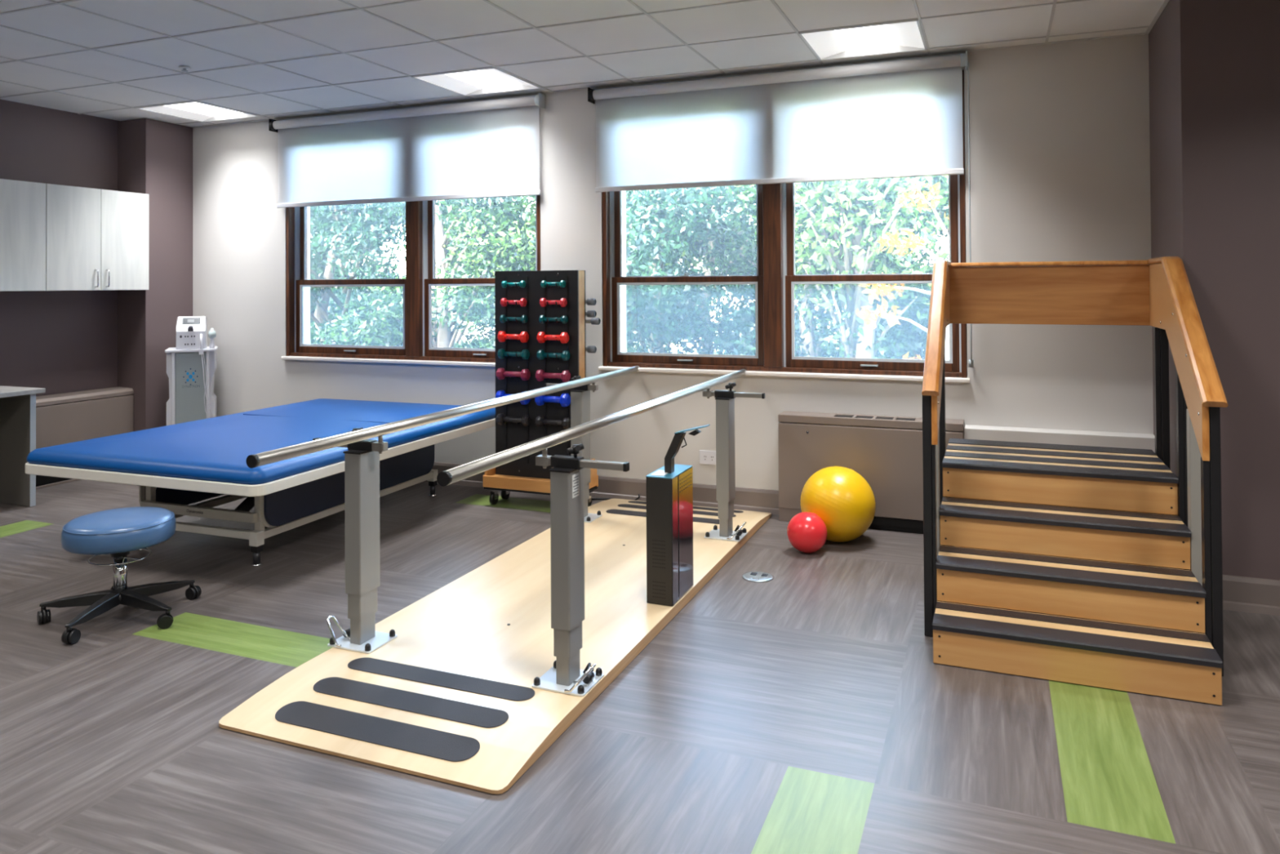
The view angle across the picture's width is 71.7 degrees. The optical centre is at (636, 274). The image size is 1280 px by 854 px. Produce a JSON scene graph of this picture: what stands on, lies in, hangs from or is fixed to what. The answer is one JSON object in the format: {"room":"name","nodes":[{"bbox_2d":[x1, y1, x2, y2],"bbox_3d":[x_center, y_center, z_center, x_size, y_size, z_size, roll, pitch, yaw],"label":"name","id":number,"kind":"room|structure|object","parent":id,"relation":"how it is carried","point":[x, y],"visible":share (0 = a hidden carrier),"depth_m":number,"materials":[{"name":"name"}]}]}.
{"room":"care facility","nodes":[
{"label":"care facility","id":0,"kind":"room"},
{"bbox_2d":[0,99,192,431],"bbox_3d":[-5.418,0.023,3.178,0.570,3.063,8.612,-1,-1,22],"label":"wall","id":1,"kind":"structure","parent":0,"point":[56,342],"depth_m":6.67,"materials":[{"name":"paint"}]},
{"bbox_2d":[0,178,45,291],"bbox_3d":[-4.240,-0.252,5.628,0.371,0.720,0.776,-1,-1,22],"label":"upper cabinet","id":2,"kind":"object","parent":1,"relation":"attached to","point":[22,203],"visible":1,"depth_m":5.78,"materials":[{"name":"grey laminate"}]},
{"bbox_2d":[45,183,148,290],"bbox_3d":[-3.946,-0.245,6.350,0.371,0.720,0.775,-1,-1,22],"label":"upper cabinet","id":3,"kind":"object","parent":1,"relation":"attached to","point":[96,239],"visible":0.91,"depth_m":6.25,"materials":[{"name":"grey laminate"}]},
{"bbox_2d":[0,0,1168,127],"bbox_3d":[-1.085,-1.413,1.405,9.960,0.322,8.682,-1,-1,22],"label":"ceiling","id":4,"kind":"structure","parent":0,"point":[274,60],"depth_m":4.63,"materials":[{"name":"tile"}]},
{"bbox_2d":[177,66,191,71],"bbox_3d":[-2.620,-1.190,5.141,0.068,0.023,0.068,-1,-1,22],"label":"sprinkler head","id":5,"kind":"object","parent":4,"relation":"attached to","point":[184,68],"visible":1,"depth_m":5.13},
{"bbox_2d":[133,101,260,122],"bbox_3d":[-3.188,-1.226,6.458,0.585,0.094,0.585,-1,-1,22],"label":"ceiling light","id":6,"kind":"object","parent":4,"relation":"attached to","point":[193,110],"visible":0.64,"depth_m":6.51,"materials":[{"name":"white plastic"}]},
{"bbox_2d":[164,102,243,118],"bbox_3d":[-3.188,-1.202,6.458,0.270,0.032,0.561,-1,-1,22],"label":"diffuser","id":7,"kind":"object","parent":6,"relation":"attached to","point":[197,108],"depth_m":6.45,"materials":[{"name":"white plastic"}]},
{"bbox_2d":[411,67,542,96],"bbox_3d":[-0.990,-1.250,5.566,0.585,0.094,0.585,-1,-1,22],"label":"ceiling light","id":8,"kind":"object","parent":4,"relation":"attached to","point":[491,80],"visible":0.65,"depth_m":5.61,"materials":[{"name":"white plastic"}]},
{"bbox_2d":[445,69,519,91],"bbox_3d":[-0.990,-1.226,5.566,0.270,0.032,0.561,-1,-1,22],"label":"diffuser","id":9,"kind":"object","parent":8,"relation":"attached to","point":[485,80],"depth_m":5.57,"materials":[{"name":"white plastic"}]},
{"bbox_2d":[798,19,927,60],"bbox_3d":[1.208,-1.273,4.674,0.585,0.094,0.585,-1,-1,22],"label":"ceiling light","id":10,"kind":"object","parent":4,"relation":"attached to","point":[903,36],"visible":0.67,"depth_m":4.70,"materials":[{"name":"white plastic"}]},
{"bbox_2d":[834,24,897,53],"bbox_3d":[1.208,-1.249,4.673,0.270,0.032,0.561,-1,-1,22],"label":"diffuser","id":11,"kind":"object","parent":10,"relation":"attached to","point":[874,38],"depth_m":4.68,"materials":[{"name":"white plastic"}]},
{"bbox_2d":[0,479,1279,853],"bbox_3d":[-1.017,1.449,1.485,9.430,0.120,8.412,-1,-1,22],"label":"floor","id":12,"kind":"structure","parent":0,"point":[808,708],"depth_m":2.71,"materials":[{"name":"grey laminate"}]},
{"bbox_2d":[0,386,44,506],"bbox_3d":[-4.343,1.081,4.932,0.630,0.730,1.690,-1,-1,22],"label":"desk","id":13,"kind":"object","parent":12,"relation":"on","point":[17,404],"visible":0.98,"depth_m":5.58,"materials":[{"name":"grey laminate"}]},
{"bbox_2d":[35,386,133,488],"bbox_3d":[-4.133,1.154,6.085,0.164,0.610,1.386,-1,-1,22],"label":"radiator cover","id":14,"kind":"object","parent":12,"relation":"on","point":[64,418],"visible":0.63,"depth_m":6.31,"materials":[{"name":"beige metal"}]},
{"bbox_2d":[36,506,201,644],"bbox_3d":[-2.126,1.213,3.672,0.575,0.420,0.583,-1,-1,22],"label":"stool","id":15,"kind":"object","parent":12,"relation":"on","point":[117,532],"visible":1,"depth_m":3.60,"materials":[{"name":"blue leather"}]},
{"bbox_2d":[164,346,217,425],"bbox_3d":[-3.349,1.010,6.680,0.339,0.905,0.324,0,-1,-23],"label":"equipment cart","id":16,"kind":"object","parent":12,"relation":"on","point":[184,371],"visible":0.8,"depth_m":6.55,"materials":[{"name":"white plastic"}]},
{"bbox_2d":[164,346,217,352],"bbox_3d":[-3.352,0.566,6.685,0.339,0.018,0.324,0,-1,-23],"label":"tray","id":17,"kind":"object","parent":16,"relation":"on","point":[207,349],"depth_m":6.56,"materials":[{"name":"white plastic"}]},
{"bbox_2d":[175,315,213,417],"bbox_3d":[-3.308,0.700,6.654,0.253,0.769,0.250,0,-1,-23],"label":"ultrasound therapy machine","id":18,"kind":"object","parent":16,"relation":"on","point":[191,331],"visible":0.99,"depth_m":6.57,"materials":[{"name":"white plastic"}]},
{"bbox_2d":[179,335,195,345],"bbox_3d":[-3.315,0.486,6.544,0.101,0.074,0.004,0,-1,-23],"label":"control panel","id":19,"kind":"object","parent":18,"relation":"attached to","point":[184,340],"depth_m":6.54,"materials":[{"name":"white plastic"}]},
{"bbox_2d":[208,328,216,348],"bbox_3d":[-3.188,0.480,6.659,0.056,0.150,0.056,-1,-1,22],"label":"bottle","id":20,"kind":"object","parent":16,"relation":"on","point":[211,334],"visible":1,"depth_m":6.64,"materials":[{"name":"white plastic"}]},
{"bbox_2d":[25,398,495,566],"bbox_3d":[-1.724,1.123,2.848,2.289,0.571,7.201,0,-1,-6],"label":"table","id":21,"kind":"object","parent":12,"relation":"on","point":[174,467],"visible":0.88,"depth_m":4.57,"materials":[{"name":"blue leather"}]},
{"bbox_2d":[26,398,495,484],"bbox_3d":[-1.975,0.905,5.149,1.502,0.078,2.162,-1,-1,21],"label":"cushion","id":22,"kind":"object","parent":21,"relation":"on","point":[214,451],"depth_m":4.55,"materials":[{"name":"blue leather"}]},
{"bbox_2d":[218,365,771,794],"bbox_3d":[-0.260,0.986,4.025,1.302,0.850,3.144,-1,-1,22],"label":"bars","id":23,"kind":"object","parent":12,"relation":"on","point":[468,683],"visible":1,"depth_m":3.13,"materials":[{"name":"brown wood"}]},
{"bbox_2d":[573,475,578,495],"bbox_3d":[-0.200,0.700,2.935,0.001,0.060,0.040,-1,-1,22],"label":"print","id":24,"kind":"object","parent":23,"relation":"attached to","point":[575,477],"depth_m":2.94},
{"bbox_2d":[645,424,710,606],"bbox_3d":[0.203,0.995,3.756,0.242,0.734,0.272,-1,-1,22],"label":"pedestal","id":25,"kind":"object","parent":23,"relation":"on","point":[669,488],"visible":1,"depth_m":3.67,"materials":[{"name":"brown metal"}]},
{"bbox_2d":[681,429,702,448],"bbox_3d":[0.229,0.691,3.716,0.100,0.085,0.041,-1,-1,36],"label":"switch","id":26,"kind":"object","parent":25,"relation":"attached to","point":[695,432],"depth_m":3.70,"materials":[{"name":"black plastic"}]},
{"bbox_2d":[483,270,598,506],"bbox_3d":[-0.595,0.704,5.491,0.663,1.454,0.270,-1,-1,22],"label":"dumbbell rack","id":27,"kind":"object","parent":12,"relation":"on","point":[522,474],"visible":0.75,"depth_m":5.44,"materials":[{"name":"brown wood"}]},
{"bbox_2d":[497,330,528,342],"bbox_3d":[-0.758,0.384,5.454,0.196,0.068,0.068,-1,-1,22],"label":"dumbbell","id":28,"kind":"object","parent":27,"relation":"on","point":[523,336],"visible":1,"depth_m":5.44,"materials":[{"name":"red plastic"}]},
{"bbox_2d":[495,390,530,404],"bbox_3d":[-0.758,0.756,5.444,0.216,0.080,0.080,-1,-1,22],"label":"dumbbell","id":29,"kind":"object","parent":27,"relation":"on","point":[500,393],"visible":0.47,"depth_m":5.44,"materials":[{"name":"blue plastic"}]},
{"bbox_2d":[496,368,530,380],"bbox_3d":[-0.757,0.614,5.450,0.214,0.070,0.070,-1,-1,22],"label":"dumbbell","id":30,"kind":"object","parent":27,"relation":"on","point":[525,374],"visible":1,"depth_m":5.43,"materials":[{"name":"red plastic"}]},
{"bbox_2d":[497,348,529,359],"bbox_3d":[-0.755,0.491,5.456,0.204,0.061,0.061,-1,-1,22],"label":"dumbbell","id":31,"kind":"object","parent":27,"relation":"on","point":[501,353],"visible":1,"depth_m":5.44,"materials":[{"name":"teal plastic"}]},
{"bbox_2d":[501,280,525,288],"bbox_3d":[-0.756,0.061,5.465,0.155,0.044,0.044,-1,-1,22],"label":"dumbbell","id":32,"kind":"object","parent":27,"relation":"on","point":[522,283],"visible":1,"depth_m":5.46,"materials":[{"name":"teal plastic"}]},
{"bbox_2d":[496,413,531,426],"bbox_3d":[-0.754,0.894,5.449,0.220,0.066,0.066,-1,-1,22],"label":"dumbbell","id":33,"kind":"object","parent":27,"relation":"on","point":[501,418],"visible":1,"depth_m":5.43,"materials":[{"name":"grey plastic"}]},
{"bbox_2d":[500,297,527,306],"bbox_3d":[-0.756,0.172,5.463,0.168,0.054,0.054,-1,-1,22],"label":"dumbbell","id":34,"kind":"object","parent":27,"relation":"on","point":[522,302],"visible":0.99,"depth_m":5.45,"materials":[{"name":"red plastic"}]},
{"bbox_2d":[499,315,528,323],"bbox_3d":[-0.755,0.275,5.462,0.180,0.050,0.050,-1,-1,22],"label":"dumbbell","id":35,"kind":"object","parent":27,"relation":"on","point":[503,318],"visible":1,"depth_m":5.45,"materials":[{"name":"teal plastic"}]},
{"bbox_2d":[534,392,570,406],"bbox_3d":[-0.503,0.753,5.340,0.216,0.080,0.080,-1,-1,22],"label":"dumbbell","id":36,"kind":"object","parent":27,"relation":"on","point":[564,399],"visible":0.8,"depth_m":5.32,"materials":[{"name":"blue plastic"}]},
{"bbox_2d":[535,368,570,382],"bbox_3d":[-0.502,0.611,5.347,0.214,0.070,0.070,-1,-1,22],"label":"dumbbell","id":37,"kind":"object","parent":27,"relation":"on","point":[540,375],"visible":0.97,"depth_m":5.33,"materials":[{"name":"red plastic"}]},
{"bbox_2d":[535,415,570,428],"bbox_3d":[-0.499,0.891,5.345,0.220,0.066,0.066,-1,-1,22],"label":"dumbbell","id":38,"kind":"object","parent":27,"relation":"on","point":[540,420],"visible":0.98,"depth_m":5.33,"materials":[{"name":"grey plastic"}]},
{"bbox_2d":[537,331,568,343],"bbox_3d":[-0.503,0.381,5.350,0.196,0.068,0.068,-1,-1,22],"label":"dumbbell","id":39,"kind":"object","parent":27,"relation":"on","point":[563,337],"visible":1,"depth_m":5.33,"materials":[{"name":"red plastic"}]},
{"bbox_2d":[540,280,565,288],"bbox_3d":[-0.502,0.058,5.361,0.155,0.044,0.044,-1,-1,22],"label":"dumbbell","id":40,"kind":"object","parent":27,"relation":"on","point":[562,283],"visible":1,"depth_m":5.35,"materials":[{"name":"teal plastic"}]},
{"bbox_2d":[537,349,569,360],"bbox_3d":[-0.501,0.488,5.353,0.204,0.061,0.061,-1,-1,22],"label":"dumbbell","id":41,"kind":"object","parent":27,"relation":"on","point":[565,355],"visible":1,"depth_m":5.34,"materials":[{"name":"teal plastic"}]},
{"bbox_2d":[539,297,567,306],"bbox_3d":[-0.501,0.169,5.360,0.168,0.054,0.054,-1,-1,22],"label":"dumbbell","id":42,"kind":"object","parent":27,"relation":"on","point":[562,302],"visible":1,"depth_m":5.35,"materials":[{"name":"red plastic"}]},
{"bbox_2d":[538,315,568,324],"bbox_3d":[-0.500,0.272,5.359,0.180,0.050,0.050,-1,-1,22],"label":"dumbbell","id":43,"kind":"object","parent":27,"relation":"on","point":[542,319],"visible":1,"depth_m":5.35,"materials":[{"name":"teal plastic"}]},
{"bbox_2d":[585,297,596,305],"bbox_3d":[-0.408,0.171,5.507,0.337,0.044,0.053,-1,-1,22],"label":"bar","id":44,"kind":"object","parent":27,"relation":"attached to","point":[589,301],"visible":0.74,"depth_m":5.44,"materials":[{"name":"grey plastic"}]},
{"bbox_2d":[585,310,596,317],"bbox_3d":[-0.408,0.245,5.506,0.337,0.044,0.053,-1,-1,22],"label":"bar","id":45,"kind":"object","parent":27,"relation":"attached to","point":[589,313],"visible":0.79,"depth_m":5.44,"materials":[{"name":"grey plastic"}]},
{"bbox_2d":[586,345,596,352],"bbox_3d":[-0.407,0.463,5.504,0.337,0.044,0.053,-1,-1,22],"label":"bar","id":46,"kind":"object","parent":27,"relation":"attached to","point":[589,348],"visible":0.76,"depth_m":5.44,"materials":[{"name":"grey plastic"}]},
{"bbox_2d":[585,317,600,324],"bbox_3d":[-0.396,0.293,5.534,0.337,0.045,0.113,-1,-1,22],"label":"bar","id":47,"kind":"object","parent":27,"relation":"attached to","point":[593,321],"visible":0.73,"depth_m":5.50,"materials":[{"name":"grey plastic"}]},
{"bbox_2d":[591,493,639,500],"bbox_3d":[-0.144,1.407,5.607,0.346,0.050,0.041,0,-1,9],"label":"power cord","id":48,"kind":"object","parent":12,"relation":"on","point":[638,497],"visible":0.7,"depth_m":5.62,"materials":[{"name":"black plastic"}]},
{"bbox_2d":[742,571,773,582],"bbox_3d":[0.568,1.406,4.128,0.144,0.008,0.144,-1,-1,22],"label":"floor outlet","id":49,"kind":"object","parent":12,"relation":"on","point":[755,576],"visible":1,"depth_m":4.11,"materials":[{"name":"silver metal"}]},
{"bbox_2d":[786,511,826,552],"bbox_3d":[0.870,1.312,4.508,0.201,0.201,0.201,-1,-1,22],"label":"exercise ball","id":50,"kind":"object","parent":12,"relation":"on","point":[806,531],"visible":1,"depth_m":4.44,"materials":[{"name":"red rubber"}]},
{"bbox_2d":[800,466,875,542],"bbox_3d":[1.071,1.219,4.707,0.390,0.390,0.389,0,-1,-8],"label":"exercise ball","id":51,"kind":"object","parent":12,"relation":"on","point":[845,501],"visible":0.83,"depth_m":4.57,"materials":[{"name":"yellow plastic"}]},
{"bbox_2d":[777,410,964,533],"bbox_3d":[1.316,1.109,4.993,1.004,0.611,0.161,-1,-1,22],"label":"radiator cover","id":52,"kind":"object","parent":12,"relation":"on","point":[886,451],"visible":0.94,"depth_m":4.92,"materials":[{"name":"beige metal"}]},
{"bbox_2d":[835,414,914,420],"bbox_3d":[1.340,0.828,4.982,0.440,0.041,0.110,-1,-1,22],"label":"vent grille","id":53,"kind":"object","parent":52,"relation":"attached to","point":[838,417],"depth_m":4.98,"materials":[{"name":"metal"}]},
{"bbox_2d":[921,256,1227,705],"bbox_3d":[1.743,0.661,3.662,1.000,1.471,1.411,-1,-1,22],"label":"stairs","id":54,"kind":"structure","parent":12,"relation":"on","point":[1101,533],"depth_m":3.42,"materials":[{"name":"orange wood"}]},
{"bbox_2d":[192,34,1153,490],"bbox_3d":[0.620,0.015,5.514,10.000,3.063,0.260,-1,-1,22],"label":"wall","id":55,"kind":"structure","parent":0,"point":[1060,142],"depth_m":5.17,"materials":[{"name":"grey paint"}]},
{"bbox_2d":[280,355,495,367],"bbox_3d":[-1.637,0.620,6.293,2.204,0.026,0.084,-1,-1,22],"label":"trim","id":56,"kind":"structure","parent":55,"relation":"attached to","point":[282,357],"depth_m":6.30,"materials":[{"name":"white paint"}]},
{"bbox_2d":[286,120,540,362],"bbox_3d":[-1.614,-0.243,6.372,2.176,1.707,0.156,-1,-1,22],"label":"window","id":57,"kind":"structure","parent":55,"relation":"in","point":[420,279],"depth_m":6.33,"materials":[{"name":"brown wood"}]},
{"bbox_2d":[268,92,545,208],"bbox_3d":[-1.679,-0.847,6.262,2.293,0.667,0.097,-1,-1,22],"label":"roller shade","id":58,"kind":"object","parent":57,"relation":"attached to","point":[485,148],"visible":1,"depth_m":6.23,"materials":[{"name":"fabric"}]},
{"bbox_2d":[423,462,778,515],"bbox_3d":[-1.331,1.376,6.138,4.750,0.138,0.028,-1,-1,22],"label":"baseboard","id":59,"kind":"structure","parent":55,"relation":"attached to","point":[757,500],"depth_m":5.46,"materials":[{"name":"beige plastic"}]},
{"bbox_2d":[620,191,626,351],"bbox_3d":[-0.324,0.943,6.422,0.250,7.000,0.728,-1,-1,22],"label":"trim","id":60,"kind":"structure","parent":55,"relation":"attached to","point":[623,287],"depth_m":6.68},
{"bbox_2d":[699,449,715,464],"bbox_3d":[0.443,1.123,5.431,0.114,0.084,0.007,-1,-1,22],"label":"wall outlet","id":61,"kind":"object","parent":55,"relation":"attached to","point":[706,457],"visible":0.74,"depth_m":5.43,"materials":[{"name":"white plastic"}]},
{"bbox_2d":[598,366,969,382],"bbox_3d":[0.807,0.594,5.301,2.228,0.026,0.084,-1,-1,22],"label":"trim","id":62,"kind":"structure","parent":55,"relation":"attached to","point":[756,373],"depth_m":5.22,"materials":[{"name":"white paint"}]},
{"bbox_2d":[602,70,967,377],"bbox_3d":[0.830,-0.269,5.380,2.200,1.707,0.156,-1,-1,22],"label":"window","id":63,"kind":"structure","parent":55,"relation":"in","point":[775,278],"depth_m":5.32,"materials":[{"name":"brown wood"}]},
{"bbox_2d":[587,49,973,367],"bbox_3d":[0.773,-0.347,5.262,2.289,1.719,0.097,-1,-1,22],"label":"roller shade","id":64,"kind":"object","parent":63,"relation":"attached to","point":[895,118],"visible":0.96,"depth_m":5.23,"materials":[{"name":"fabric"}]},
{"bbox_2d":[964,424,1155,453],"bbox_3d":[2.210,1.115,4.649,0.908,0.585,0.127,-1,-1,22],"label":"trim","id":65,"kind":"structure","parent":55,"relation":"attached to","point":[1064,437],"depth_m":4.60,"materials":[{"name":"grey paint"}]},
{"bbox_2d":[1148,0,1279,579],"bbox_3d":[3.723,0.066,3.662,2.658,2.643,0.837,-1,-1,22],"label":"wall","id":66,"kind":"structure","parent":0,"point":[1214,65],"depth_m":3.71,"materials":[{"name":"paint"}]},
{"bbox_2d":[1222,573,1279,615],"bbox_3d":[3.474,1.315,3.284,2.458,0.138,0.028,-1,-1,22],"label":"baseboard","id":67,"kind":"structure","parent":66,"relation":"attached to","point":[1240,593],"depth_m":3.66,"materials":[{"name":"beige plastic"}]},
{"label":"outside","id":68,"kind":"structure","parent":0,"visible":0},
{"bbox_2d":[458,342,831,356],"bbox_3d":[5.394,4.971,33.097,65.000,0.100,54.528,-1,-1,22],"label":"ground","id":69,"kind":"structure","parent":68,"point":[675,348],"depth_m":61.15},
{"bbox_2d":[310,201,405,346],"bbox_3d":[-3.764,1.365,11.732,2.776,6.730,3.443,-1,-1,22],"label":"tree","id":70,"kind":"object","parent":69,"relation":"on","point":[326,295],"visible":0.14,"depth_m":11.34,"materials":[{"name":"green plant"}]},
{"bbox_2d":[310,205,405,344],"bbox_3d":[-5.619,0.972,15.714,3.529,7.625,3.852,0,-1,4],"label":"tree","id":71,"kind":"object","parent":69,"relation":"on","point":[315,241],"visible":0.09,"depth_m":14.89,"materials":[{"name":"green plant"}]},
{"bbox_2d":[320,195,535,348],"bbox_3d":[-2.108,1.239,10.789,3.414,6.932,3.092,-1,-1,22],"label":"tree","id":72,"kind":"object","parent":69,"relation":"on","point":[444,268],"visible":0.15,"depth_m":10.38,"materials":[{"name":"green plant"}]},
{"bbox_2d":[351,199,535,348],"bbox_3d":[-3.192,0.944,14.787,4.032,7.636,3.621,-1,-1,22],"label":"tree","id":73,"kind":"object","parent":69,"relation":"on","point":[434,340],"visible":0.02,"depth_m":14.72,"materials":[{"name":"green plant"}]},
{"bbox_2d":[443,191,667,352],"bbox_3d":[-0.738,1.142,11.406,3.319,7.132,3.650,-1,-1,22],"label":"tree","id":74,"kind":"object","parent":69,"relation":"on","point":[526,217],"visible":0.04,"depth_m":10.25,"materials":[{"name":"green plant"}]},
{"bbox_2d":[524,208,704,351],"bbox_3d":[-0.656,0.950,14.614,3.766,7.592,3.439,0,-1,9],"label":"tree","id":75,"kind":"object","parent":69,"relation":"on","point":[694,264],"visible":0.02,"depth_m":13.46,"materials":[{"name":"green plant"}]},
{"bbox_2d":[529,184,811,356],"bbox_3d":[0.119,1.270,9.846,3.441,6.827,3.084,0,-1,-31],"label":"tree","id":76,"kind":"object","parent":69,"relation":"on","point":[655,318],"visible":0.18,"depth_m":9.22,"materials":[{"name":"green plant"}]},
{"bbox_2d":[626,185,823,355],"bbox_3d":[1.236,0.944,13.091,3.508,7.544,3.335,0,-1,5],"label":"tree","id":77,"kind":"object","parent":69,"relation":"on","point":[691,268],"visible":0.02,"depth_m":13.31,"materials":[{"name":"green plant"}]},
{"bbox_2d":[692,177,949,359],"bbox_3d":[1.823,1.187,9.605,2.765,6.969,3.415,0,-1,-21],"label":"tree","id":78,"kind":"object","parent":69,"relation":"on","point":[821,338],"visible":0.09,"depth_m":8.99,"materials":[{"name":"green plant"}]},
{"bbox_2d":[728,174,949,358],"bbox_3d":[2.147,1.278,8.436,2.351,6.757,2.740,-1,-1,22],"label":"tree","id":79,"kind":"object","parent":69,"relation":"on","point":[851,253],"visible":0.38,"depth_m":8.30,"materials":[{"name":"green plant"}]},
{"bbox_2d":[795,181,946,359],"bbox_3d":[3.401,0.893,12.634,3.201,7.611,3.310,0,-1,-41],"label":"tree","id":80,"kind":"object","parent":69,"relation":"on","point":[921,351],"visible":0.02,"depth_m":10.98,"materials":[{"name":"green plant"}]},
{"bbox_2d":[844,175,949,342],"bbox_3d":[3.590,1.078,8.690,3.054,7.148,2.848,-1,-1,17],"label":"tree","id":81,"kind":"object","parent":69,"relation":"on","point":[938,178],"visible":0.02,"depth_m":8.97,"materials":[{"name":"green plant"}]},
{"bbox_2d":[855,180,949,359],"bbox_3d":[2.262,1.958,6.767,1.102,5.349,0.424,-1,-1,22],"label":"tree","id":82,"kind":"object","parent":69,"relation":"on","point":[901,247],"visible":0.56,"depth_m":6.85,"materials":[{"name":"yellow plant"}]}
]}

